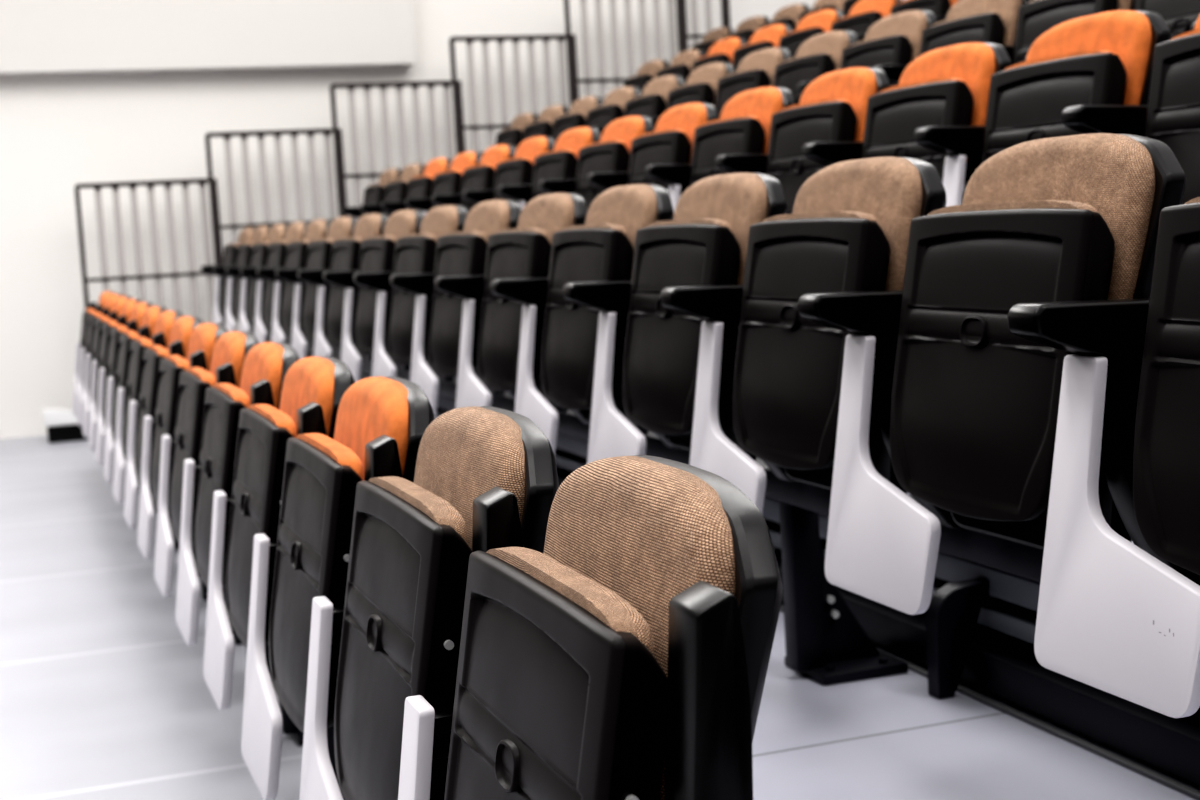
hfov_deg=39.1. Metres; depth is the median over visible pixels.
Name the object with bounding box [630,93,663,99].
seat cushion
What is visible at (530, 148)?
cushion
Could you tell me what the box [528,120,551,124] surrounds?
seat cushion
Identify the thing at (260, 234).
cushion
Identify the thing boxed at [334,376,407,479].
cushion
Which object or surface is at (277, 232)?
cushion
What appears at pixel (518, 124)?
cushion
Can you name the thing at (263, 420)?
seat cushion
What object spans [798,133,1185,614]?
chair
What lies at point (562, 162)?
chair
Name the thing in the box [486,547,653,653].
seat cushion
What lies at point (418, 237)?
seat cushion
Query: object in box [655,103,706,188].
cushion
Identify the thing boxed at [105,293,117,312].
cushion
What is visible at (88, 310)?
seat cushion
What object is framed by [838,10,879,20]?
seat cushion
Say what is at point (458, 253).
chair
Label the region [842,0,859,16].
chair
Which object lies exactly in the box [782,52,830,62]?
seat cushion
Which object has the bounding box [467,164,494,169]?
seat cushion
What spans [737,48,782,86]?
cushion
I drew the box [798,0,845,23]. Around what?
chair
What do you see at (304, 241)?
seat cushion
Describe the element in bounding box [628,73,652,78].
seat cushion
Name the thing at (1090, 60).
seat cushion
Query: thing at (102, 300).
cushion
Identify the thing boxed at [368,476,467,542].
seat cushion
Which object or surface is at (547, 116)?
cushion
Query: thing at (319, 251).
chair
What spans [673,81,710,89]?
seat cushion
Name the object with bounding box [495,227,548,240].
seat cushion
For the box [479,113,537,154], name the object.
chair
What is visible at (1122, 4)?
cushion
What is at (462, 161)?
cushion
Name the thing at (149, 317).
cushion
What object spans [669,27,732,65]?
chair
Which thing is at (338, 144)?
railing panel
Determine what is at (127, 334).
seat cushion
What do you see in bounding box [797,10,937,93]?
chair
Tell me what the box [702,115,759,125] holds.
seat cushion
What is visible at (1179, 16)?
chair
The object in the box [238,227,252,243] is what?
cushion
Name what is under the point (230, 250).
chair
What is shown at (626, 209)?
cushion
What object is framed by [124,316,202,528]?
chair
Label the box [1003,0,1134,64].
chair
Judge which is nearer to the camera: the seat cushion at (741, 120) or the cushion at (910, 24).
the seat cushion at (741, 120)
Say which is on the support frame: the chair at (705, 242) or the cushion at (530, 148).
the chair at (705, 242)
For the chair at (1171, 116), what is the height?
0.638 m
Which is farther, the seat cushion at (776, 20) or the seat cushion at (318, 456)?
the seat cushion at (776, 20)
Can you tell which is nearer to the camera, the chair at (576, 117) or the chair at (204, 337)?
the chair at (204, 337)
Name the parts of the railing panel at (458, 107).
thin post, rail, rail, thick post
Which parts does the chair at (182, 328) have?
armrest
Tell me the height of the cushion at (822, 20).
0.316 m
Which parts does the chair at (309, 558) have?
armrest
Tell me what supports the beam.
on the floor at (104, 696)
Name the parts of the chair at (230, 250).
armrest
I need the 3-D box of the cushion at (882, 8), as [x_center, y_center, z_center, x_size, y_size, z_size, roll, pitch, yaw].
[1.212,-1.664,7.622,0.099,0.316,0.412,-5,6,-19]
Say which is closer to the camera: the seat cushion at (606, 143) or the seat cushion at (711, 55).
the seat cushion at (606, 143)
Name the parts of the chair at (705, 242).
armrest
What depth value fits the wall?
11.22 m
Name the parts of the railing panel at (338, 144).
thin post, rail, rail, thick post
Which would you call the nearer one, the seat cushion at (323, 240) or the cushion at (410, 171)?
the seat cushion at (323, 240)
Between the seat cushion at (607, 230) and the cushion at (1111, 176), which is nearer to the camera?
the cushion at (1111, 176)
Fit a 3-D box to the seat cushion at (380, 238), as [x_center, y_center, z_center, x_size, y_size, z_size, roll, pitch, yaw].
[-0.770,-0.396,5.849,0.094,0.343,0.385,-5,6,-19]
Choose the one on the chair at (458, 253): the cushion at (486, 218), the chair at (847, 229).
the cushion at (486, 218)
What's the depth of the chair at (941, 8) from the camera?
7.00 m
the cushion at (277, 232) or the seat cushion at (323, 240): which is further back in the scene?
the cushion at (277, 232)
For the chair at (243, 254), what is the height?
0.637 m
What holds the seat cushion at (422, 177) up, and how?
on the chair at (421, 186)
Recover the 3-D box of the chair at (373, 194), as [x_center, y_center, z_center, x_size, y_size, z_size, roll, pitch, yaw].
[-1.278,-1.004,9.743,0.312,0.637,0.568,-5,6,-19]
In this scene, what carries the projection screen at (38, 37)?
attached to the wall
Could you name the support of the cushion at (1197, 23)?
on the chair at (1171, 116)
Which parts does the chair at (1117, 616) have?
armrest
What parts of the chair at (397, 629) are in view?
armrest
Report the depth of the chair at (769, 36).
8.58 m
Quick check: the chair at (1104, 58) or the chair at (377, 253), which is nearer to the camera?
the chair at (1104, 58)
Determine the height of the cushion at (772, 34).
0.316 m
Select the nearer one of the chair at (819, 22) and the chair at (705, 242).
the chair at (705, 242)
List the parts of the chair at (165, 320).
armrest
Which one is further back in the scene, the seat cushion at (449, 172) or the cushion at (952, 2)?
the seat cushion at (449, 172)
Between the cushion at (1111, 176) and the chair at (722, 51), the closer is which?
the cushion at (1111, 176)
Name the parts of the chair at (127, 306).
armrest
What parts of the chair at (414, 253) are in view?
armrest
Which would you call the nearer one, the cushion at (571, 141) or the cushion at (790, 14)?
the cushion at (571, 141)
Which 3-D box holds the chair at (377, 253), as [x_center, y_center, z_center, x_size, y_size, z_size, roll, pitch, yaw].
[-0.758,-0.339,5.915,0.312,0.637,0.568,-5,6,-19]
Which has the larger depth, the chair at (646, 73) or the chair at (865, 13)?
the chair at (646, 73)
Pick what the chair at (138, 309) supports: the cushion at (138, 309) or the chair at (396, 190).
the cushion at (138, 309)
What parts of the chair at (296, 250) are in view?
armrest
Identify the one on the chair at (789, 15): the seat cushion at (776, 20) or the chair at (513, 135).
the seat cushion at (776, 20)
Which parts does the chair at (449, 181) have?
armrest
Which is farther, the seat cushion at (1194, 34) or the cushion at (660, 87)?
the cushion at (660, 87)
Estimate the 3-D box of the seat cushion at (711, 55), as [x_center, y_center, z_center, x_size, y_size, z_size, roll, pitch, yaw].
[0.592,-1.694,9.155,0.094,0.343,0.385,-5,6,-19]
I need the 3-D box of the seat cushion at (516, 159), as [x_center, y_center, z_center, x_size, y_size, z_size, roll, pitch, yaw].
[-0.367,-0.841,7.095,0.094,0.343,0.385,-5,6,-19]
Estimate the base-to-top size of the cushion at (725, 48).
0.316 m
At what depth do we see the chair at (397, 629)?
1.94 m
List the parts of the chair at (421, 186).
armrest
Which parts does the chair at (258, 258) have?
armrest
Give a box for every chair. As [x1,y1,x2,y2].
[72,291,114,416]
[77,293,122,426]
[82,296,131,437]
[88,299,141,450]
[95,302,153,465]
[103,306,167,482]
[113,311,183,503]
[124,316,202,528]
[137,323,227,558]
[154,331,258,596]
[175,342,299,645]
[201,227,255,325]
[203,356,354,709]
[212,225,271,331]
[225,224,288,332]
[240,222,308,343]
[241,376,433,799]
[256,219,331,345]
[275,216,357,358]
[297,213,388,361]
[299,406,558,799]
[323,209,424,382]
[341,168,401,219]
[353,205,467,382]
[360,163,425,216]
[381,158,451,212]
[389,199,520,419]
[398,455,782,799]
[405,152,481,214]
[432,144,515,212]
[434,193,587,413]
[462,136,554,203]
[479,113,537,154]
[490,184,673,454]
[498,127,600,210]
[515,105,568,148]
[539,116,654,208]
[552,96,602,142]
[558,86,640,137]
[563,172,787,463]
[587,103,717,190]
[594,75,684,134]
[602,60,668,101]
[641,49,705,94]
[645,87,794,211]
[649,62,733,129]
[660,156,945,513]
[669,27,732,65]
[684,37,745,84]
[706,16,768,55]
[715,48,790,118]
[715,67,889,213]
[732,24,791,71]
[759,4,808,30]
[773,30,857,104]
[779,9,843,57]
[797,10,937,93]
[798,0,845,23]
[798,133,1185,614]
[803,42,1011,188]
[831,0,902,33]
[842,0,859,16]
[856,0,958,41]
[873,0,1031,85]
[914,10,1170,206]
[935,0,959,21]
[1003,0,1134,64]
[1008,197,1199,717]
[1061,15,1199,203]
[1134,0,1199,38]
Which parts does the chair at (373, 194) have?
armrest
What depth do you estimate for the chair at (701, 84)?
7.28 m
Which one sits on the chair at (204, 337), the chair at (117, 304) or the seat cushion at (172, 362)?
the seat cushion at (172, 362)
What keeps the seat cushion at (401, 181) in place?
on the chair at (396, 190)
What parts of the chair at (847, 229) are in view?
armrest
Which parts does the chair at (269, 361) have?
armrest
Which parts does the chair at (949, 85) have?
armrest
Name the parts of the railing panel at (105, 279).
thin post, rail, rail, thick post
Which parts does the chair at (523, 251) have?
armrest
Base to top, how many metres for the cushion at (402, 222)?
0.316 m
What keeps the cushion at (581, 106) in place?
on the chair at (576, 117)
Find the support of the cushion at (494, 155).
on the chair at (481, 176)
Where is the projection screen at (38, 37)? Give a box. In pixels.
[0,0,416,75]
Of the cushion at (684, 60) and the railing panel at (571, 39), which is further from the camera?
the railing panel at (571, 39)
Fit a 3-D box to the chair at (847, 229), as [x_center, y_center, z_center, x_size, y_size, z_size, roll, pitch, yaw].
[0.349,-0.075,2.818,0.312,0.637,0.568,-5,6,-19]
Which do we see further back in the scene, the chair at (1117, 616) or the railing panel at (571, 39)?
the railing panel at (571, 39)
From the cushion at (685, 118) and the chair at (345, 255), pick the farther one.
the chair at (345, 255)
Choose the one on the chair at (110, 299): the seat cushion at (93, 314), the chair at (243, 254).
the seat cushion at (93, 314)
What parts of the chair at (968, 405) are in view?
armrest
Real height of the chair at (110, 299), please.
0.637 m
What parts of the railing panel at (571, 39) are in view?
thin post, rail, rail, thick post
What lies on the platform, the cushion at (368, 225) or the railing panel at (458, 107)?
the railing panel at (458, 107)
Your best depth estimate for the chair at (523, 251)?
4.31 m
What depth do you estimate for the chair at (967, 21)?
5.23 m
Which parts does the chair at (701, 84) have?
armrest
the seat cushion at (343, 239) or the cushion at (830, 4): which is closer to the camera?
the seat cushion at (343, 239)
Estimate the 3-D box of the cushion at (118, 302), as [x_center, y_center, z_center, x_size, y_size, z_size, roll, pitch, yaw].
[-2.197,-0.311,7.690,0.099,0.316,0.412,-5,6,-19]
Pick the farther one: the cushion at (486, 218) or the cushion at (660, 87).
the cushion at (660, 87)
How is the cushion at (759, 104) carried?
on the chair at (743, 126)
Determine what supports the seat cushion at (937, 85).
on the chair at (949, 85)
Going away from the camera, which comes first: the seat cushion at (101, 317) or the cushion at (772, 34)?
the seat cushion at (101, 317)
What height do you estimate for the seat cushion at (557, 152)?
0.343 m
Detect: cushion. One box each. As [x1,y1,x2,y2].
[86,308,94,312]
[91,312,100,316]
[97,315,108,320]
[98,291,110,308]
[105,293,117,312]
[105,320,116,325]
[112,296,126,316]
[113,324,126,330]
[120,299,135,322]
[123,330,138,338]
[129,302,146,329]
[134,337,151,345]
[140,306,159,338]
[148,345,168,356]
[153,311,175,349]
[165,355,189,369]
[168,316,193,359]
[185,367,215,384]
[187,323,216,371]
[210,331,245,387]
[212,383,249,406]
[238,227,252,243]
[240,342,283,407]
[247,404,296,437]
[251,225,267,243]
[255,241,270,244]
[267,224,284,242]
[271,240,288,243]
[279,356,334,436]
[284,222,304,242]
[290,239,309,243]
[296,433,363,479]
[304,219,325,241]
[312,238,333,243]
[326,216,351,240]
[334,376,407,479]
[337,237,362,242]
[353,213,380,239]
[366,235,396,242]
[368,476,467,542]
[378,168,397,184]
[383,209,415,238]
[389,179,407,183]
[400,163,420,180]
[401,233,436,241]
[412,175,433,179]
[414,406,524,549]
[419,205,457,238]
[423,158,446,176]
[438,170,462,174]
[443,230,486,241]
[450,152,475,173]
[463,199,509,243]
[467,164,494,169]
[480,144,508,170]
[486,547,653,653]
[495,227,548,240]
[500,127,521,131]
[501,157,531,162]
[510,113,532,131]
[514,136,547,165]
[517,193,573,244]
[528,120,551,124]
[538,105,562,125]
[539,149,575,155]
[543,456,734,799]
[554,127,591,158]
[558,112,584,117]
[561,223,627,237]
[568,96,596,119]
[585,140,625,146]
[585,184,656,279]
[593,103,621,108]
[600,116,644,170]
[603,86,634,110]
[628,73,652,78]
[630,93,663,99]
[636,60,663,78]
[639,129,686,136]
[642,75,676,110]
[646,218,732,232]
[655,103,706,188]
[661,63,688,69]
[670,49,699,72]
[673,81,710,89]
[673,172,767,327]
[686,62,725,106]
[697,52,727,59]
[702,27,728,41]
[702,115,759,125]
[707,37,739,64]
[720,87,782,153]
[723,68,766,77]
[735,16,763,32]
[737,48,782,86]
[738,40,772,48]
[749,24,785,47]
[762,211,879,225]
[763,17,792,24]
[772,4,803,30]
[781,99,850,110]
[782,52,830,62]
[786,26,821,34]
[792,156,922,342]
[795,30,848,70]
[796,9,836,32]
[799,67,876,141]
[805,4,835,11]
[813,0,845,11]
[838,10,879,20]
[849,0,895,17]
[849,34,906,46]
[864,10,926,61]
[879,78,964,92]
[899,42,995,161]
[928,200,1098,214]
[931,12,997,26]
[946,0,1020,45]
[950,0,958,7]
[962,133,1154,357]
[1003,50,1114,70]
[1026,10,1151,104]
[1118,0,1131,9]
[1170,29,1199,39]
[1185,197,1199,203]
[1194,15,1199,29]
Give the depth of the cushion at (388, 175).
9.60 m
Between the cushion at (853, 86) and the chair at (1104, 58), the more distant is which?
the cushion at (853, 86)
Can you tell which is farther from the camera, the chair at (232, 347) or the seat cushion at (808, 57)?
the seat cushion at (808, 57)
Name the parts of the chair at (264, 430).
armrest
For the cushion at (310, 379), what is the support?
on the chair at (264, 430)
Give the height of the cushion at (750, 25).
0.316 m
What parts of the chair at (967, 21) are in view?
armrest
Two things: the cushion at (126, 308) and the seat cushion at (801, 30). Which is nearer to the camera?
the cushion at (126, 308)
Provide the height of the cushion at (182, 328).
0.316 m
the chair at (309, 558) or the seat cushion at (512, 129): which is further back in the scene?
the seat cushion at (512, 129)
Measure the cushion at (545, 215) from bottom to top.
0.316 m
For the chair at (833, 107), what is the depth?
4.49 m
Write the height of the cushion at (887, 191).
0.316 m
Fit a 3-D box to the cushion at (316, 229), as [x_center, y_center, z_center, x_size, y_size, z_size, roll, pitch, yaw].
[-1.257,-0.630,7.413,0.099,0.316,0.412,-5,6,-19]
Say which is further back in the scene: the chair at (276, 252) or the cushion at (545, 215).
the chair at (276, 252)
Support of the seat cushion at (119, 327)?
on the chair at (138, 309)
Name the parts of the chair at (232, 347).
armrest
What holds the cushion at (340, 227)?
on the chair at (319, 251)
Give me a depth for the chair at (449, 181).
8.10 m
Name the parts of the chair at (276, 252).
armrest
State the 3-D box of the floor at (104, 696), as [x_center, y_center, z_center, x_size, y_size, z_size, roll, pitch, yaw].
[-1.111,1.093,1.987,16.300,0.100,18.850,-5,6,-19]
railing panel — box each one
[74,178,224,325]
[205,128,347,325]
[330,80,464,216]
[449,34,578,153]
[564,0,687,106]
[676,0,730,52]
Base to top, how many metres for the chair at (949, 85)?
0.637 m
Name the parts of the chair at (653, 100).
armrest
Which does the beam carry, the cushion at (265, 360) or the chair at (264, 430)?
the chair at (264, 430)
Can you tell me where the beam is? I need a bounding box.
[137,478,344,799]
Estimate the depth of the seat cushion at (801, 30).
8.02 m
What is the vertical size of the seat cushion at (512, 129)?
0.343 m
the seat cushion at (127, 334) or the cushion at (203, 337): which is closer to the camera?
the cushion at (203, 337)
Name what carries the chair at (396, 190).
on the beam
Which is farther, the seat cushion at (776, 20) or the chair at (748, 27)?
the chair at (748, 27)
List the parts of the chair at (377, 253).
armrest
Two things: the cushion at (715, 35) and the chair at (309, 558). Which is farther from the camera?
the cushion at (715, 35)
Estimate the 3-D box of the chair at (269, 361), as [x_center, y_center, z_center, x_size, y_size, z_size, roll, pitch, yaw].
[-0.761,0.200,3.616,0.282,0.637,0.568,-5,6,-19]
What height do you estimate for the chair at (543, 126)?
0.637 m
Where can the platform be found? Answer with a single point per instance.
(977, 628)
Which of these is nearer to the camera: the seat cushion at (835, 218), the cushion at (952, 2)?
the seat cushion at (835, 218)
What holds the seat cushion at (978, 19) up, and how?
on the chair at (967, 21)
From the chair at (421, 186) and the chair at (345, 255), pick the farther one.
the chair at (421, 186)
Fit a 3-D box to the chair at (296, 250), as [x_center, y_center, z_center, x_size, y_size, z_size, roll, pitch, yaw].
[-1.312,-0.471,7.464,0.312,0.637,0.568,-5,6,-19]
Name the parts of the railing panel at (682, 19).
thin post, rail, thick post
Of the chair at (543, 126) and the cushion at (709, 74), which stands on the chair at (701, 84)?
the cushion at (709, 74)
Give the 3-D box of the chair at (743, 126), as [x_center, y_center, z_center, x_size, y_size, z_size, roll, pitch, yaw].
[0.383,-0.608,5.096,0.312,0.637,0.568,-5,6,-19]
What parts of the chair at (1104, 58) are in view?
armrest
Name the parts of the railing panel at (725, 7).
thin post, rail, thick post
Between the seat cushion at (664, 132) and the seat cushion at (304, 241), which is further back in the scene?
the seat cushion at (304, 241)
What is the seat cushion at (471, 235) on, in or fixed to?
on the chair at (458, 253)
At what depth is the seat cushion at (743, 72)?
6.73 m
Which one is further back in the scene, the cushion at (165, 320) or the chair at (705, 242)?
the cushion at (165, 320)
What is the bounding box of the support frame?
[250,326,1043,685]
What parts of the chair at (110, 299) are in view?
armrest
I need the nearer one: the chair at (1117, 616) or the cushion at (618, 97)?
the chair at (1117, 616)
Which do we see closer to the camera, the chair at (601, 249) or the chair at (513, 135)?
the chair at (601, 249)
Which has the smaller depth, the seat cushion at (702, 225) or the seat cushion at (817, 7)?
the seat cushion at (702, 225)
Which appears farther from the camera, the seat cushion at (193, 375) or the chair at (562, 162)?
the chair at (562, 162)
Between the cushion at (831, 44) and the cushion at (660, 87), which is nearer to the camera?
the cushion at (831, 44)
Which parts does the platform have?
rail, riser panel, rail, support post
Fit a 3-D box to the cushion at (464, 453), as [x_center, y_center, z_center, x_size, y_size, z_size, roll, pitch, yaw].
[-0.167,0.174,2.012,0.099,0.316,0.412,-5,6,-19]
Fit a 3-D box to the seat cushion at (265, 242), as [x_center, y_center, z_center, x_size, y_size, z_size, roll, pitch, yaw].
[-1.693,-0.616,8.430,0.094,0.343,0.385,-5,6,-19]
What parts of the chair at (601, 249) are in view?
armrest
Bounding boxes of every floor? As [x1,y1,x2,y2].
[0,435,302,799]
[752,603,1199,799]
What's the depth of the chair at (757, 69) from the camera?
6.79 m
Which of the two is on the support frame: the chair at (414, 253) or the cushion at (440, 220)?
the chair at (414, 253)
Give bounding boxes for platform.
[311,355,1199,799]
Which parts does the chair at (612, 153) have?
armrest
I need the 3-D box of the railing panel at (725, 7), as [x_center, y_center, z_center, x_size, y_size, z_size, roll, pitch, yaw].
[0.745,-2.371,11.925,0.376,1.592,0.074,-5,6,-19]
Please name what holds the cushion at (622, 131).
on the chair at (612, 153)
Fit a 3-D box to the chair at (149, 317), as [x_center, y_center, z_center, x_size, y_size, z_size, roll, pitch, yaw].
[-1.684,-0.020,6.197,0.282,0.637,0.568,-5,6,-19]
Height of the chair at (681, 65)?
0.637 m
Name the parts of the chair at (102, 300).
armrest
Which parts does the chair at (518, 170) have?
armrest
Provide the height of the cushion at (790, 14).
0.316 m
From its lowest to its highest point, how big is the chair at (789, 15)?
0.637 m
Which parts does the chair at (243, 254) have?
armrest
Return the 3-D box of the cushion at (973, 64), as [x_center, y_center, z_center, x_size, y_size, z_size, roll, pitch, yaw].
[0.807,-0.679,4.013,0.099,0.316,0.412,-5,6,-19]
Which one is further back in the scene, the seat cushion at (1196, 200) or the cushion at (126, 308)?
the cushion at (126, 308)
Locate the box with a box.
[41,408,87,442]
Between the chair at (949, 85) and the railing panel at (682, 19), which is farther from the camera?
the railing panel at (682, 19)
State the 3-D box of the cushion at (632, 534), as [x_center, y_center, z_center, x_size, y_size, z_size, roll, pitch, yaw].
[0.018,0.218,1.495,0.099,0.316,0.412,-5,6,-19]
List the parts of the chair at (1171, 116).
armrest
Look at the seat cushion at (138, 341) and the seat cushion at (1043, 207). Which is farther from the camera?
the seat cushion at (138, 341)
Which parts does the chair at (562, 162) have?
armrest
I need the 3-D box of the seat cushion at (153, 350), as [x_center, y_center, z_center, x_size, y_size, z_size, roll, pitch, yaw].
[-1.341,0.012,5.094,0.094,0.343,0.385,-5,6,-19]
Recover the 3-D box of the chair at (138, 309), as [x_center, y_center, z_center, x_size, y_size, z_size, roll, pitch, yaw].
[-1.869,-0.065,6.714,0.282,0.637,0.568,-5,6,-19]
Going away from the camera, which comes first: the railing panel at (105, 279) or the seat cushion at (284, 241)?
the seat cushion at (284, 241)
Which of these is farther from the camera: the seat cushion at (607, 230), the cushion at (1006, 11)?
the cushion at (1006, 11)
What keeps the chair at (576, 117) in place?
on the beam
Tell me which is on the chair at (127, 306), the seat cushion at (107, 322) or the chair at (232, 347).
the seat cushion at (107, 322)
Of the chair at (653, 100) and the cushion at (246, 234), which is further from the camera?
the cushion at (246, 234)
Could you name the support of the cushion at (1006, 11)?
on the chair at (967, 21)
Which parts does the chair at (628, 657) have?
armrest, armrest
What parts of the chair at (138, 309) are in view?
armrest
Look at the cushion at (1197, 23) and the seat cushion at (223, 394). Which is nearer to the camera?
the cushion at (1197, 23)
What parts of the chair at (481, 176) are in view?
armrest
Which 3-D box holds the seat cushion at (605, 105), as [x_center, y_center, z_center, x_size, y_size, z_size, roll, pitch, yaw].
[0.015,-1.290,8.398,0.094,0.343,0.385,-5,6,-19]
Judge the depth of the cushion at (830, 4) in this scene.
9.61 m
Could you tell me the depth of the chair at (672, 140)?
5.50 m
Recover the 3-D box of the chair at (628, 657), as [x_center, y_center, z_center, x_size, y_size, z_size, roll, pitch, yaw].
[-0.013,0.378,1.527,0.284,0.638,0.623,-5,6,-19]
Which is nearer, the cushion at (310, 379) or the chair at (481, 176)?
the cushion at (310, 379)
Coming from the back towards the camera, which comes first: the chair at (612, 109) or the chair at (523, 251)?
the chair at (612, 109)
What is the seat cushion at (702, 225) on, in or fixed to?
on the chair at (705, 242)
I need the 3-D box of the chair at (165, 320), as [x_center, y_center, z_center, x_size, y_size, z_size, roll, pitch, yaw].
[-1.500,0.024,5.681,0.282,0.637,0.568,-5,6,-19]
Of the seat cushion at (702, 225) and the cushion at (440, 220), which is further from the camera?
the cushion at (440, 220)
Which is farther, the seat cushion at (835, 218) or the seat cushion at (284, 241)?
the seat cushion at (284, 241)
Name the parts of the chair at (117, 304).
armrest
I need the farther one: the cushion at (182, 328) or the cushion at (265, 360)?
the cushion at (182, 328)
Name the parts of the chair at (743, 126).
armrest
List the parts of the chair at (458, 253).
armrest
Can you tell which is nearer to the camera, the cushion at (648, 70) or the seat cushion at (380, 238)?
the seat cushion at (380, 238)
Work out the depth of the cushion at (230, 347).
3.96 m
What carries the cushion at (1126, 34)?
on the chair at (1104, 58)
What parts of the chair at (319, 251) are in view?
armrest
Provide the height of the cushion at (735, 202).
0.316 m
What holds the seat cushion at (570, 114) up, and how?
on the chair at (576, 117)
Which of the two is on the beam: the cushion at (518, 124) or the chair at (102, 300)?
the chair at (102, 300)
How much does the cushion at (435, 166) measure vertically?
0.316 m
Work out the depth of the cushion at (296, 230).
7.81 m
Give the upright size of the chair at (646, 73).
0.637 m
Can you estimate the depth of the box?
10.57 m
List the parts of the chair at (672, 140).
armrest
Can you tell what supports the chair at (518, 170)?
on the beam
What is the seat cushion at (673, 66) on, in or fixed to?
on the chair at (681, 65)
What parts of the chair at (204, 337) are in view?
armrest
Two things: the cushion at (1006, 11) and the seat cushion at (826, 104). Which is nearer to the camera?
the seat cushion at (826, 104)
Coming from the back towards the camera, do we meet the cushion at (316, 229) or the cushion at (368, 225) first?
the cushion at (316, 229)
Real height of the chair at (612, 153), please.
0.637 m
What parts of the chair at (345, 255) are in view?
armrest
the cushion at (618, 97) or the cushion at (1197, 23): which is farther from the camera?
the cushion at (618, 97)
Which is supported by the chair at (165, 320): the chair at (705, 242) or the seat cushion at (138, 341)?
the seat cushion at (138, 341)
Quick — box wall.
[0,0,903,438]
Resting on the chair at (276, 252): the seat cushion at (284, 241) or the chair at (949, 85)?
the seat cushion at (284, 241)
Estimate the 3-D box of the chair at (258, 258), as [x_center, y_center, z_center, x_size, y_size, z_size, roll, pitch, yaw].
[-1.681,-0.559,8.497,0.312,0.637,0.568,-5,6,-19]
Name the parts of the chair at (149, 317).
armrest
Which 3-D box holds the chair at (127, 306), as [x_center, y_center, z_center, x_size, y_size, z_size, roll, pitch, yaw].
[-2.053,-0.108,7.230,0.282,0.637,0.568,-5,6,-19]
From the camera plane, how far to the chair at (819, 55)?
6.27 m
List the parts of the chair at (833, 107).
armrest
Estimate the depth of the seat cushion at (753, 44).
8.53 m
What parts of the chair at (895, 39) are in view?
armrest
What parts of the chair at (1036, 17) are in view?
armrest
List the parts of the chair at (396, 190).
armrest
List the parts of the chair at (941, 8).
armrest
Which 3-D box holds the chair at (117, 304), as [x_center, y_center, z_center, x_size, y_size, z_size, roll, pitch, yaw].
[-2.238,-0.152,7.746,0.282,0.637,0.568,-5,6,-19]
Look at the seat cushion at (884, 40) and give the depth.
5.70 m

